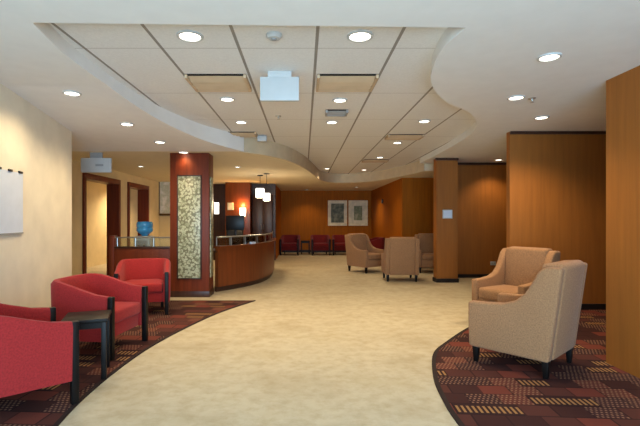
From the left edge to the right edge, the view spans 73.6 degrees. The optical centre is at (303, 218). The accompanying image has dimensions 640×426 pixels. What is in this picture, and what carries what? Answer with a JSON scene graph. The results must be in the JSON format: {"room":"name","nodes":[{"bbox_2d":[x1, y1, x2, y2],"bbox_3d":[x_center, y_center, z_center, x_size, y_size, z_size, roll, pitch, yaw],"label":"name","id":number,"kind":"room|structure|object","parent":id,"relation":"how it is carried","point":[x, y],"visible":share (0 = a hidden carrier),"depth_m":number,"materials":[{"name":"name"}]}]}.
{"room":"hospital interior","nodes":[
{"label":"hospital interior","id":0,"kind":"room"},
{"bbox_2d":[0,84,71,307],"bbox_3d":[-3.845,0.020,1.550,4.310,2.560,8.300,0,0,0],"label":"wall","id":1,"kind":"structure","parent":0,"point":[34,144],"depth_m":4.66,"materials":[{"name":"beige paint"}]},
{"bbox_2d":[0,167,23,234],"bbox_3d":[-2.775,-0.165,3.891,0.021,0.622,0.892,0,0,-9],"label":"whiteboard","id":2,"kind":"object","parent":1,"relation":"hanging from","point":[11,183],"visible":1,"depth_m":4.11,"materials":[{"name":"grey plastic"}]},
{"bbox_2d":[87,181,137,267],"bbox_3d":[-5.850,0.000,11.300,0.100,2.600,11.000,0,0,0],"label":"wall","id":3,"kind":"structure","parent":0,"point":[96,192],"depth_m":12.11,"materials":[{"name":"beige paint"}]},
{"bbox_2d":[72,160,158,275],"bbox_3d":[-4.420,0.000,9.200,0.240,2.600,7.000,0,0,0],"label":"wall","id":4,"kind":"structure","parent":0,"point":[76,165],"depth_m":9.64,"materials":[{"name":"beige paint"}]},
{"bbox_2d":[82,173,120,274],"bbox_3d":[-4.405,0.198,9.110,0.290,2.205,1.650,0,0,0],"label":"door","id":5,"kind":"structure","parent":4,"relation":"in","point":[113,185],"depth_m":9.85,"materials":[{"name":"brown wood"}]},
{"bbox_2d":[127,182,148,245],"bbox_3d":[-4.405,0.198,11.075,0.290,2.205,1.380,0,0,0],"label":"door","id":6,"kind":"structure","parent":4,"relation":"in","point":[143,190],"depth_m":11.68,"materials":[{"name":"brown wood"}]},
{"bbox_2d":[159,216,169,245],"bbox_3d":[-3.600,0.000,12.750,1.500,2.600,0.120,0,0,0],"label":"wall","id":7,"kind":"structure","parent":0,"point":[164,221],"depth_m":12.69,"materials":[{"name":"beige paint"}]},
{"bbox_2d":[159,182,169,215],"bbox_3d":[-4.060,-0.700,12.665,0.560,1.200,0.040,0,0,0],"label":"framed print","id":8,"kind":"object","parent":7,"relation":"attached to","point":[164,187],"visible":0.33,"depth_m":12.66,"materials":[{"name":"beige paper"}]},
{"bbox_2d":[5,74,432,190],"bbox_3d":[0.000,-1.240,10.500,12.000,0.280,13.000,0,0,0],"label":"ceiling","id":9,"kind":"structure","parent":0,"point":[94,118],"depth_m":6.32,"materials":[{"name":"white paint"}]},
{"bbox_2d":[62,90,81,95],"bbox_3d":[-2.283,-1.234,4.202,0.172,0.012,0.172,0,0,0],"label":"recessed light","id":10,"kind":"object","parent":9,"relation":"in","point":[66,92],"visible":1,"depth_m":4.19,"materials":[{"name":"white glass"}]},
{"bbox_2d":[81,152,111,172],"bbox_3d":[-3.440,-0.935,7.077,0.500,0.330,0.055,0,0,0],"label":"sign","id":11,"kind":"object","parent":9,"relation":"hanging from","point":[96,163],"visible":1,"depth_m":7.06,"materials":[{"name":"white plastic"}]},
{"bbox_2d":[120,122,133,125],"bbox_3d":[-2.204,-1.177,5.318,0.172,0.012,0.172,0,0,0],"label":"recessed light","id":12,"kind":"object","parent":9,"relation":"in","point":[122,123],"visible":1,"depth_m":5.31,"materials":[{"name":"white glass"}]},
{"bbox_2d":[256,175,263,197],"bbox_3d":[-1.100,-0.818,10.700,0.200,0.565,0.200,0,0,0],"label":"pendant lamp","id":13,"kind":"object","parent":9,"relation":"hanging from","point":[259,191],"visible":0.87,"depth_m":10.60,"materials":[{"name":"white glass"}]},
{"bbox_2d":[263,173,269,200],"bbox_3d":[-0.900,-0.769,10.300,0.160,0.662,0.160,0,0,0],"label":"pendant lamp","id":14,"kind":"object","parent":9,"relation":"hanging from","point":[266,196],"visible":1,"depth_m":10.22,"materials":[{"name":"white glass"}]},
{"bbox_2d":[225,182,251,244],"bbox_3d":[-1.990,0.100,13.100,0.770,2.400,0.630,0,0,0],"label":"wall column","id":15,"kind":"structure","parent":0,"point":[238,193],"depth_m":12.80,"materials":[{"name":"brown wood"}]},
{"bbox_2d":[228,203,233,209],"bbox_3d":[-2.200,-0.380,12.787,0.180,0.220,0.025,0,0,0],"label":"frame","id":16,"kind":"object","parent":15,"relation":"attached to","point":[230,205],"visible":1,"depth_m":12.78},
{"bbox_2d":[239,208,245,216],"bbox_3d":[-1.820,-0.200,12.690,0.190,0.260,0.220,0,0,0],"label":"wall lamp","id":17,"kind":"object","parent":15,"relation":"attached to","point":[242,211],"visible":0.91,"depth_m":12.60,"materials":[{"name":"white glass"}]},
{"bbox_2d":[213,184,275,259],"bbox_3d":[-1.900,0.000,13.500,2.000,2.600,0.120,0,0,0],"label":"wall","id":18,"kind":"structure","parent":0,"point":[218,189],"depth_m":13.44,"materials":[{"name":"brown wood"}]},
{"bbox_2d":[214,202,218,213],"bbox_3d":[-2.600,-0.320,12.713,0.130,0.340,0.105,0,0,0],"label":"wall lamp","id":19,"kind":"object","parent":18,"relation":"attached to","point":[216,204],"visible":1,"depth_m":12.66,"materials":[{"name":"white glass"}]},
{"bbox_2d":[49,23,475,173],"bbox_3d":[0.000,-1.410,7.200,13.000,0.100,19.800,0,0,0],"label":"ceiling","id":20,"kind":"structure","parent":0,"point":[150,60],"depth_m":4.19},
{"bbox_2d":[176,30,203,42],"bbox_3d":[-0.846,-1.354,3.170,0.198,0.012,0.198,0,0,0],"label":"recessed light","id":21,"kind":"object","parent":20,"relation":"in","point":[184,35],"visible":1,"depth_m":3.16,"materials":[{"name":"white glass"}]},
{"bbox_2d":[184,74,251,91],"bbox_3d":[-0.833,-1.339,4.220,0.575,0.042,0.440,0,0,0],"label":"ceiling vent","id":22,"kind":"object","parent":20,"relation":"in","point":[199,82],"visible":1,"depth_m":4.13,"materials":[{"name":"beige metal"}]},
{"bbox_2d":[220,97,234,101],"bbox_3d":[-0.870,-1.354,4.840,0.172,0.012,0.172,0,0,0],"label":"recessed light","id":23,"kind":"object","parent":20,"relation":"in","point":[225,99],"visible":1,"depth_m":4.83,"materials":[{"name":"white glass"}]},
{"bbox_2d":[235,121,246,123],"bbox_3d":[-0.880,-1.354,5.990,0.172,0.012,0.172,0,0,0],"label":"recessed light","id":24,"kind":"object","parent":20,"relation":"in","point":[237,122],"visible":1,"depth_m":5.99,"materials":[{"name":"white glass"}]},
{"bbox_2d":[230,132,257,136],"bbox_3d":[-1.000,-1.340,6.775,0.500,0.040,0.250,0,0,0],"label":"ceiling vent","id":25,"kind":"object","parent":20,"relation":"in","point":[240,134],"visible":0.63,"depth_m":6.73,"materials":[{"name":"beige metal"}]},
{"bbox_2d":[257,135,266,141],"bbox_3d":[-0.680,-1.312,6.950,0.150,0.105,0.100,0,0,0],"label":"hanging sign","id":26,"kind":"object","parent":20,"relation":"attached to","point":[262,138],"visible":0.99,"depth_m":6.90,"materials":[{"name":"white plastic"}]},
{"bbox_2d":[266,31,281,40],"bbox_3d":[-0.220,-1.339,3.150,0.120,0.041,0.120,0,0,0],"label":"smoke detector","id":27,"kind":"object","parent":20,"relation":"attached to","point":[272,35],"visible":1,"depth_m":3.12,"materials":[{"name":"white plastic"}]},
{"bbox_2d":[260,71,298,101],"bbox_3d":[-0.225,-1.226,3.950,0.360,0.272,0.050,0,0,0],"label":"hanging sign","id":28,"kind":"object","parent":20,"relation":"hanging from","point":[279,86],"visible":1,"depth_m":3.92,"materials":[{"name":"white plastic"}]},
{"bbox_2d":[326,121,337,123],"bbox_3d":[0.390,-1.354,5.990,0.172,0.012,0.172,0,0,0],"label":"recessed light","id":29,"kind":"object","parent":20,"relation":"in","point":[327,122],"visible":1,"depth_m":5.98,"materials":[{"name":"white glass"}]},
{"bbox_2d":[244,137,424,182],"bbox_3d":[1.227,-1.228,9.634,2.870,0.264,6.406,0,0,17],"label":"trim","id":30,"kind":"structure","parent":20,"relation":"attached to","point":[251,145],"depth_m":10.08,"materials":[{"name":"beige paint"}]},
{"bbox_2d":[325,109,347,116],"bbox_3d":[0.410,-1.340,5.400,0.280,0.040,0.200,0,0,0],"label":"ceiling vent","id":31,"kind":"object","parent":20,"relation":"in","point":[329,112],"visible":1,"depth_m":5.36,"materials":[{"name":"grey plastic"}]},
{"bbox_2d":[332,98,346,102],"bbox_3d":[0.410,-1.354,4.880,0.172,0.012,0.172,0,0,0],"label":"recessed light","id":32,"kind":"object","parent":20,"relation":"in","point":[336,100],"visible":1,"depth_m":4.88,"materials":[{"name":"white glass"}]},
{"bbox_2d":[316,74,378,91],"bbox_3d":[0.412,-1.339,4.220,0.575,0.042,0.440,0,0,0],"label":"ceiling vent","id":33,"kind":"object","parent":20,"relation":"in","point":[325,82],"visible":1,"depth_m":4.13,"materials":[{"name":"beige metal"}]},
{"bbox_2d":[347,30,372,42],"bbox_3d":[0.416,-1.354,3.170,0.198,0.012,0.198,0,0,0],"label":"recessed light","id":34,"kind":"object","parent":20,"relation":"in","point":[358,36],"visible":1,"depth_m":3.16,"materials":[{"name":"white glass"}]},
{"bbox_2d":[362,159,388,162],"bbox_3d":[1.640,-1.340,9.850,0.580,0.040,0.300,0,0,0],"label":"ceiling vent","id":35,"kind":"object","parent":20,"relation":"in","point":[363,160],"visible":1,"depth_m":9.79,"materials":[{"name":"beige metal"}]},
{"bbox_2d":[385,134,423,139],"bbox_3d":[1.640,-1.340,7.000,0.580,0.040,0.300,0,0,0],"label":"ceiling vent","id":36,"kind":"object","parent":20,"relation":"in","point":[389,136],"visible":1,"depth_m":6.92,"materials":[{"name":"beige metal"}]},
{"bbox_2d":[418,120,430,122],"bbox_3d":[1.670,-1.354,5.930,0.172,0.012,0.172,0,0,0],"label":"recessed light","id":37,"kind":"object","parent":20,"relation":"in","point":[419,121],"visible":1,"depth_m":5.92,"materials":[{"name":"white glass"}]},
{"bbox_2d":[59,252,475,425],"bbox_3d":[0.000,1.350,7.200,13.000,0.100,19.800,0,0,0],"label":"floor","id":38,"kind":"structure","parent":0,"point":[321,342],"depth_m":3.92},
{"bbox_2d":[0,300,255,425],"bbox_3d":[-1.983,1.295,3.691,2.434,0.010,6.191,0,0,0],"label":"carpet","id":39,"kind":"object","parent":38,"relation":"on","point":[47,406],"visible":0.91,"depth_m":3.96,"materials":[{"name":"carpet"}]},
{"bbox_2d":[0,303,78,404],"bbox_3d":[-2.063,0.934,2.997,0.710,0.710,0.718,0,0,-43],"label":"tub chair","id":40,"kind":"object","parent":39,"relation":"on","point":[38,351],"visible":1,"depth_m":2.82,"materials":[{"name":"red fabric"}]},
{"bbox_2d":[61,310,110,383],"bbox_3d":[-1.800,1.044,3.545,0.340,0.490,0.360,0,0,-20],"label":"side table","id":41,"kind":"object","parent":39,"relation":"on","point":[100,318],"visible":0.62,"depth_m":3.44,"materials":[{"name":"black wood"}]},
{"bbox_2d":[51,273,147,360],"bbox_3d":[-2.055,0.934,4.261,0.710,0.710,0.718,0,0,7],"label":"tub chair","id":42,"kind":"object","parent":39,"relation":"on","point":[127,302],"visible":0.63,"depth_m":4.17,"materials":[{"name":"red fabric"}]},
{"bbox_2d":[113,258,170,314],"bbox_3d":[-2.241,0.934,5.975,0.718,0.710,0.710,0,0,-16],"label":"tub chair","id":43,"kind":"object","parent":39,"relation":"on","point":[154,273],"visible":0.71,"depth_m":6.05,"materials":[{"name":"red fabric"}]},
{"bbox_2d":[109,235,169,276],"bbox_3d":[-2.770,0.790,7.300,1.060,1.020,0.140,0,0,0],"label":"wall","id":44,"kind":"structure","parent":38,"relation":"on","point":[117,253],"depth_m":7.25,"materials":[{"name":"brown wood"}]},
{"bbox_2d":[134,221,154,245],"bbox_3d":[-3.020,0.672,8.078,0.300,1.255,0.345,0,0,0],"label":"water dispenser","id":45,"kind":"object","parent":38,"relation":"on","point":[144,228],"visible":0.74,"depth_m":7.97,"materials":[{"name":"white plastic"}]},
{"bbox_2d":[136,221,152,235],"bbox_3d":[-3.020,0.188,8.100,0.296,0.285,0.296,0,0,0],"label":"bottle","id":46,"kind":"object","parent":45,"relation":"on","point":[144,228],"depth_m":7.99,"materials":[{"name":"blue plastic"}]},
{"bbox_2d":[170,153,213,296],"bbox_3d":[-1.903,0.100,7.263,0.675,2.400,0.373,0,0,0],"label":"pillar","id":47,"kind":"structure","parent":38,"relation":"on","point":[191,174],"depth_m":7.10,"materials":[{"name":"brown wood"}]},
{"bbox_2d":[226,230,242,237],"bbox_3d":[-1.702,0.730,10.924,0.530,1.139,0.585,0,0,-20],"label":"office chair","id":48,"kind":"object","parent":38,"relation":"on","point":[228,232],"visible":0.02,"depth_m":11.08,"materials":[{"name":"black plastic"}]},
{"bbox_2d":[213,231,275,291],"bbox_3d":[-1.199,0.805,9.256,1.004,0.989,3.428,0,0,12],"label":"reception desk","id":49,"kind":"object","parent":38,"relation":"on","point":[239,263],"depth_m":8.12,"materials":[{"name":"brown wood"}]},
{"bbox_2d":[226,216,243,235],"bbox_3d":[-1.500,0.245,9.300,0.400,0.640,0.180,0,0,0],"label":"computer monitor","id":50,"kind":"object","parent":49,"relation":"on","point":[235,223],"visible":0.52,"depth_m":9.28,"materials":[{"name":"black plastic"}]},
{"bbox_2d":[252,195,272,234],"bbox_3d":[-1.280,0.280,13.256,0.620,2.040,0.348,0,0,0],"label":"upper cabinet","id":51,"kind":"object","parent":38,"relation":"on","point":[262,211],"visible":0.46,"depth_m":13.11,"materials":[{"name":"brown wood"}]},
{"bbox_2d":[279,235,299,254],"bbox_3d":[-0.500,0.945,15.605,0.718,0.710,0.710,0,0,5],"label":"tub chair","id":52,"kind":"object","parent":38,"relation":"on","point":[286,242],"visible":0.97,"depth_m":15.34,"materials":[{"name":"red fabric"}]},
{"bbox_2d":[301,241,309,253],"bbox_3d":[0.050,1.055,15.900,0.340,0.490,0.360,0,0,0],"label":"side table","id":53,"kind":"object","parent":38,"relation":"on","point":[301,241],"visible":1,"depth_m":15.73,"materials":[{"name":"black wood"}]},
{"bbox_2d":[311,235,330,254],"bbox_3d":[0.600,0.945,15.605,0.718,0.710,0.710,0,0,-2],"label":"tub chair","id":54,"kind":"object","parent":38,"relation":"on","point":[318,242],"visible":0.95,"depth_m":15.32,"materials":[{"name":"red fabric"}]},
{"bbox_2d":[332,235,345,254],"bbox_3d":[1.380,0.945,15.605,0.718,0.710,0.710,0,0,2],"label":"tub chair","id":55,"kind":"object","parent":38,"relation":"on","point":[338,241],"visible":0.55,"depth_m":15.32,"materials":[{"name":"red fabric"}]},
{"bbox_2d":[345,233,383,273],"bbox_3d":[1.517,0.834,10.631,0.690,0.933,0.777,0,0,-37],"label":"armchair","id":56,"kind":"object","parent":38,"relation":"on","point":[360,252],"visible":0.89,"depth_m":10.54,"materials":[{"name":"beige fabric"}]},
{"bbox_2d":[368,252,380,259],"bbox_3d":[1.591,0.915,10.532,0.505,0.140,0.530,0,0,-37],"label":"seat cushion","id":57,"kind":"object","parent":56,"relation":"on","point":[371,255],"depth_m":10.33,"materials":[{"name":"beige fabric"}]},
{"bbox_2d":[370,237,384,248],"bbox_3d":[2.205,0.945,13.700,0.710,0.710,0.718,0,0,-5],"label":"tub chair","id":58,"kind":"object","parent":38,"relation":"on","point":[377,242],"visible":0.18,"depth_m":13.37,"materials":[{"name":"red fabric"}]},
{"bbox_2d":[381,237,419,281],"bbox_3d":[2.038,0.834,9.082,0.690,0.933,0.777,0,0,3],"label":"armchair","id":59,"kind":"object","parent":38,"relation":"on","point":[400,256],"visible":1,"depth_m":8.74,"materials":[{"name":"beige fabric"}]},
{"bbox_2d":[415,233,432,272],"bbox_3d":[3.125,0.834,10.538,0.690,0.933,0.777,0,0,8],"label":"armchair","id":60,"kind":"object","parent":38,"relation":"on","point":[426,239],"visible":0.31,"depth_m":10.71,"materials":[{"name":"beige fabric"}]},
{"bbox_2d":[422,253,432,259],"bbox_3d":[3.108,0.915,10.416,0.505,0.140,0.530,0,0,8],"label":"seat cushion","id":61,"kind":"object","parent":60,"relation":"on","point":[425,256],"depth_m":10.18,"materials":[{"name":"beige fabric"}]},
{"bbox_2d":[432,310,639,425],"bbox_3d":[3.386,1.295,3.845,4.828,0.010,4.496,0,0,0],"label":"carpet","id":62,"kind":"object","parent":38,"relation":"on","point":[498,389],"visible":0.69,"depth_m":3.29,"materials":[{"name":"carpet"}]},
{"bbox_2d":[472,246,559,301],"bbox_3d":[2.583,0.823,5.220,0.777,0.933,0.690,0,0,-32],"label":"armchair","id":63,"kind":"object","parent":62,"relation":"on","point":[517,267],"visible":0.42,"depth_m":5.29,"materials":[{"name":"beige fabric"}]},
{"bbox_2d":[479,284,517,300],"bbox_3d":[2.478,0.904,5.155,0.530,0.140,0.505,0,0,-32],"label":"seat cushion","id":64,"kind":"object","parent":63,"relation":"on","point":[487,292],"depth_m":5.13,"materials":[{"name":"beige fabric"}]},
{"bbox_2d":[468,260,587,379],"bbox_3d":[2.000,0.823,3.829,0.690,0.933,0.777,0,0,-42],"label":"armchair","id":65,"kind":"object","parent":62,"relation":"on","point":[541,323],"visible":1,"depth_m":3.53,"materials":[{"name":"beige fabric"}]},
{"bbox_2d":[276,185,280,258],"bbox_3d":[-0.950,0.000,15.100,0.100,2.600,3.200,0,0,0],"label":"wall","id":66,"kind":"structure","parent":0,"point":[278,191],"depth_m":15.07,"materials":[{"name":"brown wood"}]},
{"bbox_2d":[0,0,639,162],"bbox_3d":[0.000,-1.315,3.500,12.000,0.130,12.200,0,0,0],"label":"ceiling","id":67,"kind":"structure","parent":0,"point":[488,51],"depth_m":3.03,"materials":[{"name":"white paint"}]},
{"bbox_2d":[507,95,524,100],"bbox_3d":[2.180,-1.244,4.390,0.172,0.012,0.172,0,0,0],"label":"recessed light","id":68,"kind":"object","parent":67,"relation":"in","point":[515,97],"visible":1,"depth_m":4.37,"materials":[{"name":"white glass"}]},
{"bbox_2d":[534,116,549,119],"bbox_3d":[2.920,-1.244,5.250,0.172,0.012,0.172,0,0,0],"label":"recessed light","id":69,"kind":"object","parent":67,"relation":"in","point":[537,117],"visible":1,"depth_m":5.23,"materials":[{"name":"white glass"}]},
{"bbox_2d":[537,52,561,61],"bbox_3d":[1.890,-1.244,3.290,0.172,0.012,0.172,0,0,0],"label":"recessed light","id":70,"kind":"object","parent":67,"relation":"in","point":[548,57],"visible":1,"depth_m":3.28,"materials":[{"name":"white glass"}]},
{"bbox_2d":[281,191,370,251],"bbox_3d":[0.900,0.000,16.700,3.900,2.600,0.200,0,0,0],"label":"wall","id":71,"kind":"structure","parent":0,"point":[304,214],"depth_m":16.60,"materials":[{"name":"brown wood"}]},
{"bbox_2d":[282,250,345,251],"bbox_3d":[0.850,1.250,16.590,3.400,0.100,0.020,0,0,0],"label":"baseboard","id":72,"kind":"structure","parent":71,"relation":"attached to","point":[282,250],"depth_m":16.58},
{"bbox_2d":[328,200,346,225],"bbox_3d":[1.300,-0.230,16.575,0.740,0.980,0.040,0,0,0],"label":"framed print","id":73,"kind":"object","parent":71,"relation":"attached to","point":[337,209],"visible":1,"depth_m":16.57},
{"bbox_2d":[349,200,367,225],"bbox_3d":[2.100,-0.230,16.575,0.740,0.980,0.040,0,0,0],"label":"framed print","id":74,"kind":"object","parent":71,"relation":"attached to","point":[358,209],"visible":1,"depth_m":16.57,"materials":[{"name":"beige paper"}]},
{"bbox_2d":[371,178,432,267],"bbox_3d":[4.310,0.000,14.100,3.380,2.600,5.400,0,0,0],"label":"wall","id":75,"kind":"structure","parent":0,"point":[406,209],"depth_m":11.40,"materials":[{"name":"brown wood"}]},
{"bbox_2d":[433,159,505,278],"bbox_3d":[4.360,0.000,9.300,3.280,2.600,1.100,0,0,0],"label":"wall","id":76,"kind":"structure","parent":0,"point":[474,237],"depth_m":9.45,"materials":[{"name":"brown wood"}]},
{"bbox_2d":[442,210,451,218],"bbox_3d":[2.935,-0.100,8.733,0.200,0.180,0.022,0,0,0],"label":"wall sign","id":77,"kind":"object","parent":76,"relation":"attached to","point":[446,214],"visible":1,"depth_m":8.72,"materials":[{"name":"white plastic"}]},
{"bbox_2d":[435,158,458,159],"bbox_3d":[2.925,-1.225,8.740,0.470,0.050,0.030,0,0,0],"label":"trim","id":78,"kind":"structure","parent":76,"relation":"attached to","point":[435,158],"depth_m":8.72,"materials":[{"name":"brown wood"}]},
{"bbox_2d":[433,274,488,282],"bbox_3d":[4.250,1.260,9.091,3.100,0.080,0.719,0,0,0],"label":"baseboard","id":79,"kind":"structure","parent":76,"relation":"attached to","point":[459,275],"depth_m":9.43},
{"bbox_2d":[458,163,505,164],"bbox_3d":[4.600,-1.220,9.440,2.850,0.050,0.030,0,0,0],"label":"trim","id":80,"kind":"structure","parent":76,"relation":"attached to","point":[458,163],"depth_m":9.43,"materials":[{"name":"brown wood"}]},
{"bbox_2d":[506,132,605,303],"bbox_3d":[4.470,0.000,6.150,3.060,2.600,0.100,0,0,0],"label":"wall","id":81,"kind":"structure","parent":0,"point":[556,183],"depth_m":6.10,"materials":[{"name":"brown wood"}]},
{"bbox_2d":[510,131,605,133],"bbox_3d":[4.470,-1.230,6.090,3.060,0.040,0.030,0,0,0],"label":"trim","id":82,"kind":"structure","parent":81,"relation":"attached to","point":[511,132],"depth_m":6.08,"materials":[{"name":"brown wood"}]},
{"bbox_2d":[581,304,605,309],"bbox_3d":[4.470,1.255,6.090,3.060,0.090,0.020,0,0,0],"label":"baseboard","id":83,"kind":"structure","parent":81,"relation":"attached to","point":[583,306],"depth_m":6.08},
{"bbox_2d":[606,65,639,377],"bbox_3d":[2.810,0.000,0.630,0.160,2.600,6.460,0,0,0],"label":"wall","id":84,"kind":"structure","parent":0,"point":[622,90],"depth_m":3.66,"materials":[{"name":"brown wood"}]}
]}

